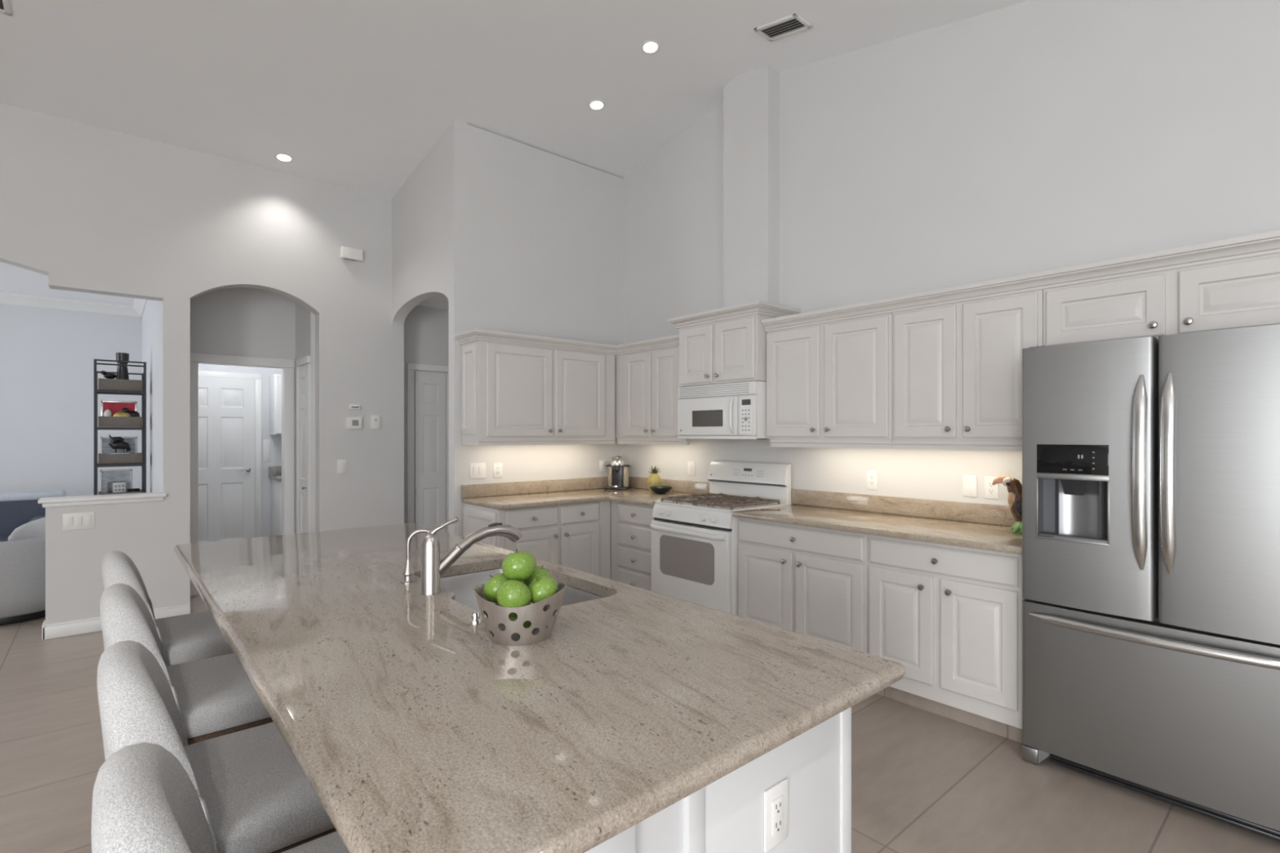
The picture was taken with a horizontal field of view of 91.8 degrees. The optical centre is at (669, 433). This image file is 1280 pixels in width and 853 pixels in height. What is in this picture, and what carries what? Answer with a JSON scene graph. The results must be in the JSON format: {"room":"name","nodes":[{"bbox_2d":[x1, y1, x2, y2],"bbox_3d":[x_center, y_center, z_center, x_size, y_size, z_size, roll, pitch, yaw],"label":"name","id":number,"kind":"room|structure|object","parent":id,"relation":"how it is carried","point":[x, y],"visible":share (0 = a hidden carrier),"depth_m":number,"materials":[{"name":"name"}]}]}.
{"room":"kitchen","nodes":[
{"label":"kitchen","id":0,"kind":"room"},
{"bbox_2d":[0,262,134,306],"bbox_3d":[-6.940,-1.581,4.576,4.950,0.120,3.850,0,0,-42],"label":"ceiling","id":1,"kind":"structure","parent":0,"point":[13,279],"depth_m":6.51,"materials":[{"name":"paint"}]},
{"bbox_2d":[0,303,142,496],"bbox_3d":[-8.129,-0.091,5.995,4.800,3.000,0.150,0,0,-42],"label":"wall","id":2,"kind":"structure","parent":0,"point":[47,356],"depth_m":6.99,"materials":[{"name":"paint"}]},
{"bbox_2d":[142,299,162,492],"bbox_3d":[-5.109,-0.091,6.173,0.112,3.000,3.650,0,0,-42],"label":"wall","id":3,"kind":"structure","parent":0,"point":[152,317],"depth_m":5.61,"materials":[{"name":"paint"}]},
{"bbox_2d":[0,102,404,624],"bbox_3d":[-4.956,-0.404,3.744,6.465,3.626,0.150,0,0,-42],"label":"wall","id":4,"kind":"structure","parent":0,"point":[86,208],"depth_m":4.75,"materials":[{"name":"paint"}]},
{"bbox_2d":[0,292,146,317],"bbox_3d":[-6.888,-1.466,4.555,4.698,0.110,3.650,0,0,-42],"label":"crown molding","id":5,"kind":"structure","parent":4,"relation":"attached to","point":[137,309],"depth_m":7.01,"materials":[{"name":"paint"}]},
{"bbox_2d":[62,511,94,530],"bbox_3d":[-4.158,0.613,4.359,0.165,0.118,0.012,0,0,-42],"label":"light switch","id":6,"kind":"object","parent":4,"relation":"attached to","point":[74,521],"visible":1,"depth_m":4.36,"materials":[{"name":"plastic"}]},
{"bbox_2d":[37,492,166,507],"bbox_3d":[-4.111,0.477,4.513,0.680,0.055,0.220,0,0,-42],"label":"ledge","id":7,"kind":"object","parent":4,"relation":"attached to","point":[46,502],"visible":0.95,"depth_m":4.43,"materials":[{"name":"paint"}]},
{"bbox_2d":[41,604,190,639],"bbox_3d":[-3.492,1.359,5.065,2.301,0.100,0.166,0,0,-42],"label":"baseboard","id":8,"kind":"structure","parent":4,"relation":"attached to","point":[50,631],"depth_m":4.37,"materials":[{"name":"paint"}]},
{"bbox_2d":[337,459,346,473],"bbox_3d":[-2.906,0.289,5.498,0.080,0.125,0.012,0,0,-42],"label":"light switch","id":9,"kind":"object","parent":4,"relation":"attached to","point":[341,464],"visible":1,"depth_m":5.50,"materials":[{"name":"plastic"}]},
{"bbox_2d":[340,246,363,262],"bbox_3d":[-2.840,-1.606,5.533,0.176,0.104,0.050,0,0,-42],"label":"door chime","id":10,"kind":"object","parent":4,"relation":"attached to","point":[346,253],"visible":1,"depth_m":5.51,"materials":[{"name":"plastic"}]},
{"bbox_2d":[346,417,362,429],"bbox_3d":[-2.829,-0.096,5.560,0.126,0.104,0.026,0,0,-42],"label":"thermostat","id":11,"kind":"object","parent":4,"relation":"attached to","point":[353,423],"visible":1,"depth_m":5.55,"materials":[{"name":"plastic"}]},
{"bbox_2d":[370,415,380,429],"bbox_3d":[-2.696,-0.108,5.681,0.080,0.126,0.024,0,0,-42],"label":"control keypad","id":12,"kind":"object","parent":4,"relation":"attached to","point":[375,420],"visible":1,"depth_m":5.67,"materials":[{"name":"plastic"}]},
{"bbox_2d":[198,364,281,536],"bbox_3d":[-4.241,0.109,6.632,1.790,2.600,1.740,0,0,-42],"label":"wall","id":13,"kind":"structure","parent":0,"point":[275,440],"depth_m":7.24,"materials":[{"name":"paint"}]},
{"bbox_2d":[198,376,254,542],"bbox_3d":[-5.052,0.383,6.875,0.757,2.028,0.084,0,0,-42],"label":"door","id":14,"kind":"structure","parent":13,"relation":"in","point":[226,406],"depth_m":6.96,"materials":[{"name":"paint"}]},
{"bbox_2d":[198,370,262,537],"bbox_3d":[-5.050,0.357,6.924,0.955,2.105,0.019,0,0,-42],"label":"door frame","id":15,"kind":"structure","parent":13,"relation":"attached to","point":[257,377],"depth_m":7.17,"materials":[{"name":"paint"}]},
{"bbox_2d":[262,439,270,462],"bbox_3d":[-4.712,0.194,7.240,0.070,0.260,0.006,0,0,-42],"label":"blank wall plate","id":16,"kind":"object","parent":13,"relation":"attached to","point":[266,442],"visible":1,"depth_m":7.24,"materials":[{"name":"plastic"}]},
{"bbox_2d":[269,373,281,435],"bbox_3d":[-4.331,-0.336,7.374,0.685,0.690,0.317,0,0,-42],"label":"upper cabinet","id":17,"kind":"object","parent":13,"relation":"attached to","point":[275,380],"visible":0.24,"depth_m":7.06,"materials":[{"name":"paint"}]},
{"bbox_2d":[190,287,295,533],"bbox_3d":[-3.946,0.034,5.650,0.905,2.750,0.110,0,0,-42],"label":"wall","id":18,"kind":"structure","parent":0,"point":[246,322],"depth_m":5.65,"materials":[{"name":"paint"}]},
{"bbox_2d":[190,352,294,596],"bbox_3d":[-3.914,0.352,5.667,0.815,2.115,0.131,0,0,-42],"label":"door frame","id":19,"kind":"structure","parent":18,"relation":"attached to","point":[287,366],"depth_m":5.77,"materials":[{"name":"paint"}]},
{"bbox_2d":[295,302,315,533],"bbox_3d":[-3.372,0.034,5.766,0.100,2.750,0.710,0,0,-42],"label":"wall","id":20,"kind":"structure","parent":0,"point":[304,318],"depth_m":5.49,"materials":[{"name":"paint"}]},
{"bbox_2d":[296,355,311,533],"bbox_3d":[-3.336,0.359,5.613,0.053,2.100,0.445,0,0,-42],"label":"door","id":21,"kind":"structure","parent":20,"relation":"in","point":[303,366],"depth_m":5.58,"materials":[{"name":"paint"}]},
{"bbox_2d":[404,306,448,523],"bbox_3d":[-1.859,0.059,5.864,1.000,2.700,1.680,0,0,-42],"label":"wall","id":22,"kind":"structure","parent":0,"point":[425,329],"depth_m":6.28,"materials":[{"name":"paint"}]},
{"bbox_2d":[407,363,448,532],"bbox_3d":[-2.324,0.352,6.423,0.775,2.115,0.025,0,0,-42],"label":"door","id":23,"kind":"structure","parent":22,"relation":"in","point":[427,392],"depth_m":6.29,"materials":[{"name":"paint"}]},
{"bbox_2d":[391,118,466,536],"bbox_3d":[-2.093,-0.508,5.314,0.105,3.834,1.420,0,0,-42],"label":"wall","id":24,"kind":"structure","parent":0,"point":[429,209],"depth_m":4.90,"materials":[{"name":"paint"}]},
{"bbox_2d":[416,293,448,310],"bbox_3d":[-1.856,-1.331,5.867,0.990,0.080,1.680,0,0,-42],"label":"ceiling","id":25,"kind":"structure","parent":0,"point":[439,301],"depth_m":6.11,"materials":[{"name":"paint"}]},
{"bbox_2d":[0,0,1030,199],"bbox_3d":[-1.142,-2.083,0.691,8.400,1.496,9.900,0,0,-42],"label":"ceiling","id":26,"kind":"structure","parent":0,"point":[357,93],"depth_m":4.14,"materials":[{"name":"paint"}]},
{"bbox_2d":[0,0,11,16],"bbox_3d":[-3.670,-2.386,3.210,0.320,0.082,0.436,0,0,-42],"label":"ceiling vent","id":27,"kind":"object","parent":26,"relation":"in","point":[5,9],"visible":1,"depth_m":3.42,"materials":[{"name":"plastic"}]},
{"bbox_2d":[274,152,293,162],"bbox_3d":[-3.116,-2.234,5.005,0.131,0.028,0.130,0,0,-37],"label":"recessed light","id":28,"kind":"object","parent":26,"relation":"in","point":[285,157],"visible":1,"depth_m":5.00,"materials":[{"name":"plastic"}]},
{"bbox_2d":[276,154,291,161],"bbox_3d":[-3.116,-2.233,5.005,0.100,0.003,0.100,0,-9,-42],"label":"diffuser","id":29,"kind":"object","parent":28,"relation":"attached to","point":[282,157],"depth_m":5.00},
{"bbox_2d":[588,99,604,111],"bbox_3d":[-0.562,-2.541,4.783,0.131,0.028,0.130,0,0,-37],"label":"recessed light","id":30,"kind":"object","parent":26,"relation":"in","point":[595,104],"visible":1,"depth_m":4.78,"materials":[{"name":"plastic"}]},
{"bbox_2d":[590,101,603,109],"bbox_3d":[-0.562,-2.540,4.782,0.100,0.003,0.100,0,-9,-42],"label":"diffuser","id":31,"kind":"object","parent":30,"relation":"attached to","point":[596,104],"depth_m":4.78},
{"bbox_2d":[640,40,659,54],"bbox_3d":[-0.131,-2.653,4.246,0.131,0.028,0.130,0,0,-37],"label":"recessed light","id":32,"kind":"object","parent":26,"relation":"in","point":[649,46],"visible":1,"depth_m":4.24,"materials":[{"name":"plastic"}]},
{"bbox_2d":[643,42,657,53],"bbox_3d":[-0.131,-2.652,4.246,0.100,0.003,0.100,0,-9,-42],"label":"diffuser","id":33,"kind":"object","parent":32,"relation":"attached to","point":[648,47],"depth_m":4.25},
{"bbox_2d":[754,13,812,41],"bbox_3d":[0.710,-2.543,3.880,0.170,0.076,0.325,0,0,-42],"label":"ceiling vent","id":34,"kind":"object","parent":26,"relation":"in","point":[793,24],"visible":1,"depth_m":3.87,"materials":[{"name":"plastic"}]},
{"bbox_2d":[466,124,623,484],"bbox_3d":[-1.047,-0.503,5.387,1.540,3.824,0.120,0,0,-42],"label":"wall","id":35,"kind":"structure","parent":0,"point":[545,229],"depth_m":5.25,"materials":[{"name":"paint"}]},
{"bbox_2d":[469,462,485,479],"bbox_3d":[-1.509,0.289,4.877,0.133,0.122,0.012,0,0,-42],"label":"light switch","id":36,"kind":"object","parent":35,"relation":"attached to","point":[477,470],"visible":1,"depth_m":4.87,"materials":[{"name":"plastic"}]},
{"bbox_2d":[493,462,502,477],"bbox_3d":[-1.384,0.292,4.992,0.080,0.118,0.008,0,0,-42],"label":"power outlet","id":37,"kind":"object","parent":35,"relation":"attached to","point":[497,467],"visible":1,"depth_m":4.99,"materials":[{"name":"plastic"}]},
{"bbox_2d":[461,340,615,445],"bbox_3d":[-1.032,-0.305,5.073,1.270,0.782,0.360,0,0,-42],"label":"upper cabinet","id":38,"kind":"object","parent":35,"relation":"attached to","point":[512,393],"visible":1,"depth_m":4.85,"materials":[{"name":"paint"}]},
{"bbox_2d":[453,328,679,355],"bbox_3d":[-0.797,-0.727,4.971,1.770,0.073,0.772,0,0,-10],"label":"crown molding","id":39,"kind":"structure","parent":38,"relation":"attached to","point":[473,335],"depth_m":4.91,"materials":[{"name":"paint"}]},
{"bbox_2d":[461,475,709,497],"bbox_3d":[-0.625,0.445,4.884,1.588,0.101,1.187,0,0,-42],"label":"backsplash","id":40,"kind":"structure","parent":35,"relation":"attached to","point":[470,491],"depth_m":5.21,"materials":[{"name":"stone"}]},
{"bbox_2d":[599,460,605,471],"bbox_3d":[-0.612,0.294,5.692,0.072,0.100,0.012,0,0,-42],"label":"light switch","id":41,"kind":"object","parent":35,"relation":"attached to","point":[602,463],"visible":0.98,"depth_m":5.69,"materials":[{"name":"plastic"}]},
{"bbox_2d":[0,592,1279,852],"bbox_3d":[-2.454,1.469,2.133,8.400,0.120,13.600,0,0,-42],"label":"floor","id":42,"kind":"structure","parent":0,"point":[923,781],"depth_m":2.49,"materials":[{"name":"tile"}]},
{"bbox_2d":[0,516,45,625],"bbox_3d":[-5.035,1.047,4.788,0.761,0.724,0.864,0,0,-20],"label":"barrel chair","id":43,"kind":"object","parent":42,"relation":"on","point":[23,557],"visible":0.44,"depth_m":4.56,"materials":[{"name":"grey fabric"}]},
{"bbox_2d":[0,489,66,542],"bbox_3d":[-6.669,0.989,5.285,2.145,0.840,0.875,0,0,-42],"label":"sofa","id":44,"kind":"object","parent":42,"relation":"on","point":[17,509],"visible":0.27,"depth_m":5.93,"materials":[{"name":"blue fabric"}]},
{"bbox_2d":[0,489,66,502],"bbox_3d":[-6.440,0.607,5.903,0.975,0.075,0.270,0,0,-42],"label":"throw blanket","id":45,"kind":"object","parent":44,"relation":"on","point":[22,496],"depth_m":5.98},
{"bbox_2d":[93,359,146,495],"bbox_3d":[-5.163,0.367,5.820,0.362,2.085,0.319,0,0,-42],"label":"ladder shelf","id":46,"kind":"object","parent":42,"relation":"on","point":[105,386],"visible":0.83,"depth_m":5.72,"materials":[{"name":"black metal"}]},
{"bbox_2d":[98,370,115,378],"bbox_3d":[-5.238,-0.500,5.768,0.064,0.174,0.139,0,0,25],"label":"bird ornament","id":47,"kind":"object","parent":46,"relation":"on","point":[108,375],"visible":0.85,"depth_m":5.76,"materials":[{"name":"plastic"}]},
{"bbox_2d":[99,469,132,493],"bbox_3d":[-5.250,0.466,5.877,0.230,0.255,0.016,0,0,-42],"label":"framed picture","id":48,"kind":"object","parent":46,"relation":"on","point":[111,475],"visible":0.56,"depth_m":5.87,"materials":[{"name":"grey paper"}]},
{"bbox_2d":[107,481,126,493],"bbox_3d":[-5.161,0.520,5.783,0.095,0.145,0.105,0,0,23],"label":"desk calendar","id":49,"kind":"object","parent":46,"relation":"on","point":[113,486],"visible":0.69,"depth_m":5.75,"materials":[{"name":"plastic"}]},
{"bbox_2d":[100,436,137,453],"bbox_3d":[-5.236,0.145,5.891,0.262,0.235,0.016,0,0,-42],"label":"framed picture","id":50,"kind":"object","parent":46,"relation":"on","point":[105,448],"visible":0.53,"depth_m":5.89,"materials":[{"name":"grey paper"}]},
{"bbox_2d":[101,400,137,416],"bbox_3d":[-5.236,-0.195,5.891,0.255,0.235,0.016,0,0,-42],"label":"framed picture","id":51,"kind":"object","parent":46,"relation":"on","point":[115,406],"visible":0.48,"depth_m":5.88,"materials":[{"name":"silver metal"}]},
{"bbox_2d":[115,352,128,379],"bbox_3d":[-5.151,-0.588,5.831,0.112,0.348,0.112,0,0,-42],"label":"vase","id":52,"kind":"object","parent":46,"relation":"on","point":[122,371],"visible":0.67,"depth_m":5.80,"materials":[{"name":"ceramic"}]},
{"bbox_2d":[120,408,139,417],"bbox_3d":[-5.140,-0.162,5.909,0.145,0.172,0.068,0,0,-42],"label":"ornament","id":53,"kind":"object","parent":46,"relation":"on","point":[133,413],"visible":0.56,"depth_m":5.89,"materials":[{"name":"plastic"}]},
{"bbox_3d":[-5.148,0.221,5.794,0.150,0.083,0.140,0,0,-42],"label":"book","id":54,"kind":"object","parent":46,"relation":"in","visible":0},
{"bbox_2d":[108,434,131,453],"bbox_3d":[-5.146,0.090,5.796,0.082,0.172,0.164,0,0,36],"label":"horse sculpture","id":55,"kind":"object","parent":54,"relation":"on","point":[115,442],"visible":1,"depth_m":5.77,"materials":[{"name":"plastic"}]},
{"bbox_2d":[101,551,233,666],"bbox_3d":[-1.784,0.914,2.338,0.533,0.990,0.487,0,0,-42],"label":"bar stool","id":56,"kind":"object","parent":42,"relation":"on","point":[187,637],"visible":0.18,"depth_m":2.17,"materials":[{"name":"grey fabric"}]},
{"bbox_2d":[99,582,273,745],"bbox_3d":[-1.339,0.914,1.849,0.533,0.990,0.487,0,0,-42],"label":"bar stool","id":57,"kind":"object","parent":42,"relation":"on","point":[215,697],"visible":0.38,"depth_m":1.68,"materials":[{"name":"grey fabric"}]},
{"bbox_2d":[97,640,337,852],"bbox_3d":[-0.895,0.914,1.361,0.533,0.990,0.487,0,0,-42],"label":"bar stool","id":58,"kind":"object","parent":42,"relation":"on","point":[254,795],"visible":0.44,"depth_m":1.20,"materials":[{"name":"grey fabric"}]},
{"bbox_2d":[91,742,349,852],"bbox_3d":[-0.505,0.914,0.932,0.533,0.990,0.487,0,0,-42],"label":"bar stool","id":59,"kind":"object","parent":42,"relation":"on","point":[144,800],"visible":0.68,"depth_m":0.76,"materials":[{"name":"fabric"}]},
{"bbox_2d":[268,466,281,536],"bbox_3d":[-4.236,0.894,7.270,0.705,1.030,0.598,0,0,-42],"label":"base cabinet","id":60,"kind":"object","parent":42,"relation":"on","point":[274,472],"visible":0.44,"depth_m":7.05,"materials":[{"name":"paint"}]},
{"bbox_2d":[268,466,281,481],"bbox_3d":[-4.236,0.452,7.270,0.705,0.145,0.598,0,0,-42],"label":"countertop","id":61,"kind":"structure","parent":60,"relation":"on","point":[274,472],"depth_m":7.13,"materials":[{"name":"laminate"}]},
{"bbox_2d":[462,500,610,578],"bbox_3d":[-1.026,0.971,4.889,0.996,0.876,0.640,0,0,-42],"label":"base cabinet","id":62,"kind":"object","parent":42,"relation":"on","point":[577,536],"visible":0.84,"depth_m":4.70,"materials":[{"name":"paint"}]},
{"bbox_2d":[461,475,709,510],"bbox_3d":[-0.625,0.463,4.884,1.588,0.138,1.187,0,0,-42],"label":"countertop","id":63,"kind":"structure","parent":62,"relation":"on","point":[528,494],"depth_m":5.03,"materials":[{"name":"stone"}]},
{"bbox_2d":[604,456,631,489],"bbox_3d":[-0.470,0.347,5.596,0.236,0.296,0.175,0,0,10],"label":"coffee machine","id":64,"kind":"object","parent":63,"relation":"on","point":[617,471],"visible":1,"depth_m":5.58,"materials":[{"name":"plastic"}]},
{"bbox_2d":[647,466,661,491],"bbox_3d":[-0.132,0.383,5.340,0.122,0.220,0.127,0,0,-42],"label":"pineapple","id":65,"kind":"object","parent":63,"relation":"on","point":[654,479],"visible":0.88,"depth_m":5.30,"materials":[{"name":"plant"}]},
{"bbox_2d":[648,485,672,493],"bbox_3d":[-0.073,0.468,5.164,0.196,0.054,0.196,0,0,-42],"label":"serving bowl","id":66,"kind":"object","parent":63,"relation":"on","point":[656,489],"visible":1,"depth_m":5.11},
{"bbox_2d":[610,500,653,591],"bbox_3d":[-0.077,0.971,4.986,0.640,0.876,0.598,0,0,-42],"label":"base cabinet","id":67,"kind":"object","parent":42,"relation":"on","point":[630,523],"visible":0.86,"depth_m":4.80,"materials":[{"name":"paint"}]},
{"bbox_2d":[440,568,851,852],"bbox_3d":[-0.759,0.971,2.166,0.812,0.876,2.712,0,0,-42],"label":"kitchen island","id":68,"kind":"object","parent":42,"relation":"on","point":[726,815],"visible":0.02,"depth_m":1.21,"materials":[{"name":"paint"}]},
{"bbox_2d":[173,522,905,852],"bbox_3d":[-0.852,0.514,2.056,1.063,0.037,2.900,0,0,-42],"label":"island countertop","id":69,"kind":"structure","parent":68,"relation":"on","point":[414,731],"depth_m":1.19,"materials":[{"name":"stone"}]},
{"bbox_2d":[400,528,431,583],"bbox_3d":[-0.842,0.407,2.075,0.115,0.176,0.048,0,0,-3],"label":"soap dispenser","id":70,"kind":"object","parent":69,"relation":"on","point":[408,571],"visible":0.91,"depth_m":2.07,"materials":[{"name":"silver metal"}]},
{"bbox_2d":[420,516,522,595],"bbox_3d":[-0.627,0.376,1.998,0.330,0.238,0.084,0,0,-35],"label":"faucet","id":71,"kind":"object","parent":69,"relation":"on","point":[432,567],"visible":1,"depth_m":1.93,"materials":[{"name":"silver metal"}]},
{"bbox_2d":[469,611,481,625],"bbox_3d":[-0.508,0.481,1.621,0.032,0.029,0.032,0,0,-42],"label":"button","id":72,"kind":"object","parent":69,"relation":"on","point":[475,619],"visible":1,"depth_m":1.61,"materials":[{"name":"silver metal"}]},
{"bbox_2d":[473,583,566,645],"bbox_3d":[-0.364,0.434,1.518,0.224,0.122,0.176,0,0,0],"label":"fruit bowl","id":73,"kind":"object","parent":69,"relation":"on","point":[543,615],"visible":0.79,"depth_m":1.45,"materials":[{"name":"metal"}]},
{"bbox_2d":[483,573,509,603],"bbox_3d":[-0.420,0.381,1.530,0.077,0.073,0.079,0,0,-17],"label":"apple","id":74,"kind":"object","parent":73,"relation":"in","point":[491,585],"visible":0.57,"depth_m":1.50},
{"bbox_2d":[496,579,531,613],"bbox_3d":[-0.368,0.384,1.465,0.083,0.078,0.079,0,0,34],"label":"apple","id":75,"kind":"object","parent":73,"relation":"in","point":[511,593],"visible":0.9,"depth_m":1.44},
{"bbox_2d":[501,548,536,581],"bbox_3d":[-0.369,0.322,1.518,0.083,0.079,0.083,0,0,-13],"label":"apple","id":76,"kind":"object","parent":73,"relation":"in","point":[520,566],"visible":0.93,"depth_m":1.49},
{"bbox_2d":[508,604,531,627],"bbox_3d":[-0.363,0.448,1.524,0.068,0.068,0.066,0,0,-17],"label":"apple","id":77,"kind":"object","parent":73,"relation":"in","point":[513,616],"visible":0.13,"depth_m":1.50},
{"bbox_2d":[523,564,551,586],"bbox_3d":[-0.336,0.368,1.574,0.072,0.068,0.073,0,0,-10],"label":"apple","id":78,"kind":"object","parent":73,"relation":"in","point":[540,571],"visible":0.38,"depth_m":1.55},
{"bbox_2d":[528,574,558,603],"bbox_3d":[-0.309,0.381,1.508,0.075,0.071,0.077,0,0,-12],"label":"apple","id":79,"kind":"object","parent":73,"relation":"in","point":[542,587],"visible":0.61,"depth_m":1.48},
{"bbox_2d":[440,568,601,613],"bbox_3d":[-0.548,0.630,2.062,0.435,0.192,0.750,0,0,-42],"label":"sink","id":80,"kind":"object","parent":69,"relation":"in","point":[462,585],"visible":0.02,"depth_m":2.34,"materials":[{"name":"silver metal"}]},
{"bbox_2d":[764,777,787,852],"bbox_3d":[0.211,0.749,1.217,0.072,0.118,0.008,0,0,-42],"label":"power outlet","id":81,"kind":"object","parent":68,"relation":"attached to","point":[775,797],"visible":1,"depth_m":1.21,"materials":[{"name":"plastic"}]},
{"bbox_2d":[772,795,782,836],"bbox_3d":[0.212,0.749,1.215,0.034,0.068,0.002,0,0,-42],"label":"receptacle","id":82,"kind":"object","parent":81,"relation":"attached to","point":[777,800],"depth_m":1.21,"materials":[{"name":"plastic"}]},
{"bbox_2d":[650,460,791,615],"bbox_3d":[0.345,0.810,4.441,0.714,1.198,0.764,0,0,-42],"label":"gas range","id":83,"kind":"object","parent":42,"relation":"on","point":[695,541],"visible":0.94,"depth_m":4.29,"materials":[{"name":"white metal"}]},
{"bbox_2d":[654,498,785,513],"bbox_3d":[0.352,0.500,4.447,0.555,0.018,0.764,0,0,-42],"label":"cooktop","id":84,"kind":"object","parent":83,"relation":"in","point":[671,504],"depth_m":4.28,"materials":[{"name":"metal"}]},
{"bbox_2d":[737,517,867,653],"bbox_3d":[0.954,0.971,3.852,0.640,0.876,0.919,0,0,-42],"label":"base cabinet","id":85,"kind":"object","parent":42,"relation":"on","point":[812,582],"visible":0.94,"depth_m":3.61,"materials":[{"name":"paint"}]},
{"bbox_2d":[732,488,1022,554],"bbox_3d":[1.213,0.461,3.559,0.650,0.143,1.703,0,0,-42],"label":"countertop","id":86,"kind":"structure","parent":85,"relation":"on","point":[984,526],"depth_m":3.55,"materials":[{"name":"stone"}]},
{"bbox_2d":[991,475,1022,533],"bbox_3d":[1.776,0.353,3.129,0.155,0.284,0.223,0,0,-14],"label":"parrot figurine","id":87,"kind":"object","parent":86,"relation":"on","point":[1014,486],"visible":0.69,"depth_m":3.11,"materials":[{"name":"multicoloured ceramic"}]},
{"bbox_2d":[867,534,1025,742],"bbox_3d":[1.526,0.971,3.224,0.640,0.876,0.777,0,0,-42],"label":"base cabinet","id":88,"kind":"object","parent":42,"relation":"on","point":[951,615],"visible":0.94,"depth_m":2.99,"materials":[{"name":"paint"}]},
{"bbox_2d":[1022,324,1279,840],"bbox_3d":[2.047,0.514,2.526,0.752,1.782,0.928,0,0,-42],"label":"refrigerator","id":89,"kind":"object","parent":42,"relation":"on","point":[1151,468],"visible":1,"depth_m":2.31,"materials":[{"name":"silver metal"}]},
{"bbox_2d":[622,0,1279,506],"bbox_3d":[2.320,-0.646,2.941,0.150,4.110,8.270,0,0,-42],"label":"wall","id":90,"kind":"structure","parent":0,"point":[1030,136],"depth_m":3.51,"materials":[{"name":"paint"}]},
{"bbox_2d":[614,345,688,444],"bbox_3d":[-0.170,-0.305,5.297,0.360,0.782,1.188,0,0,-42],"label":"upper cabinet","id":91,"kind":"object","parent":90,"relation":"attached to","point":[646,383],"visible":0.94,"depth_m":5.09,"materials":[{"name":"paint"}]},
{"bbox_2d":[687,461,694,475],"bbox_3d":[0.179,0.289,5.173,0.012,0.118,0.085,0,0,-42],"label":"light switch","id":92,"kind":"object","parent":90,"relation":"attached to","point":[691,464],"visible":1,"depth_m":5.17,"materials":[{"name":"plastic"}]},
{"bbox_2d":[679,313,774,386],"bbox_3d":[0.459,-0.582,4.538,0.450,0.447,0.770,0,0,-42],"label":"upper cabinet","id":93,"kind":"object","parent":90,"relation":"attached to","point":[732,350],"visible":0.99,"depth_m":4.34,"materials":[{"name":"paint"}]},
{"bbox_2d":[677,381,769,439],"bbox_3d":[0.452,-0.158,4.531,0.468,0.395,0.762,0,0,-42],"label":"microwave","id":94,"kind":"object","parent":93,"relation":"attached to","point":[730,411],"visible":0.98,"depth_m":4.33,"materials":[{"name":"white plastic"}]},
{"bbox_2d":[667,300,800,328],"bbox_3d":[0.456,-0.839,4.535,0.458,0.073,0.892,0,0,-42],"label":"crown molding","id":95,"kind":"structure","parent":93,"relation":"attached to","point":[760,307],"depth_m":4.28,"materials":[{"name":"paint"}]},
{"bbox_2d":[723,65,779,307],"bbox_3d":[0.604,-1.696,4.619,0.130,2.010,0.434,0,0,-42],"label":"chase","id":96,"kind":"object","parent":90,"relation":"attached to","point":[751,100],"visible":0.71,"depth_m":4.53,"materials":[{"name":"paint"}]},
{"bbox_2d":[766,312,893,448],"bbox_3d":[1.059,-0.305,3.945,0.360,0.782,0.902,0,0,-42],"label":"upper cabinet","id":97,"kind":"object","parent":90,"relation":"attached to","point":[829,384],"visible":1,"depth_m":3.79,"materials":[{"name":"paint"}]},
{"bbox_2d":[760,230,1279,332],"bbox_3d":[1.535,-0.727,3.186,0.058,0.073,2.670,0,0,-42],"label":"crown molding","id":98,"kind":"structure","parent":97,"relation":"attached to","point":[1268,242],"depth_m":2.88,"materials":[{"name":"paint"}]},
{"bbox_2d":[866,471,877,489],"bbox_3d":[1.293,0.294,3.951,0.008,0.118,0.072,0,0,-42],"label":"power outlet","id":99,"kind":"object","parent":90,"relation":"attached to","point":[872,476],"visible":1,"depth_m":3.95,"materials":[{"name":"plastic"}]},
{"bbox_2d":[791,488,1016,525],"bbox_3d":[1.447,0.442,3.772,0.020,0.106,1.703,0,0,-42],"label":"backsplash","id":100,"kind":"structure","parent":90,"relation":"attached to","point":[996,514],"depth_m":3.75,"materials":[{"name":"stone"}]},
{"bbox_2d":[892,288,1043,451],"bbox_3d":[1.621,-0.305,3.328,0.360,0.782,0.764,0,0,-42],"label":"upper cabinet","id":101,"kind":"object","parent":90,"relation":"attached to","point":[957,367],"visible":0.93,"depth_m":3.21,"materials":[{"name":"paint"}]},
{"bbox_2d":[963,475,977,497],"bbox_3d":[1.700,0.294,3.506,0.006,0.120,0.075,0,0,-42],"label":"blank wall plate","id":102,"kind":"object","parent":90,"relation":"attached to","point":[970,482],"visible":1,"depth_m":3.50,"materials":[{"name":"plastic"}]},
{"bbox_2d":[984,476,998,498],"bbox_3d":[1.777,0.296,3.419,0.008,0.120,0.072,0,0,-42],"label":"power outlet","id":103,"kind":"object","parent":90,"relation":"attached to","point":[991,491],"visible":0.78,"depth_m":3.42,"materials":[{"name":"plastic"}]},
{"bbox_2d":[987,481,994,493],"bbox_3d":[1.775,0.296,3.417,0.002,0.068,0.034,0,0,-42],"label":"receptacle","id":104,"kind":"object","parent":103,"relation":"attached to","point":[990,487],"depth_m":3.42,"materials":[{"name":"plastic"}]},
{"bbox_2d":[1043,253,1279,346],"bbox_3d":[2.208,-0.548,2.682,0.360,0.295,0.978,0,0,-42],"label":"upper cabinet","id":105,"kind":"object","parent":90,"relation":"attached to","point":[1245,292],"visible":0.94,"depth_m":2.60,"materials":[{"name":"paint"}]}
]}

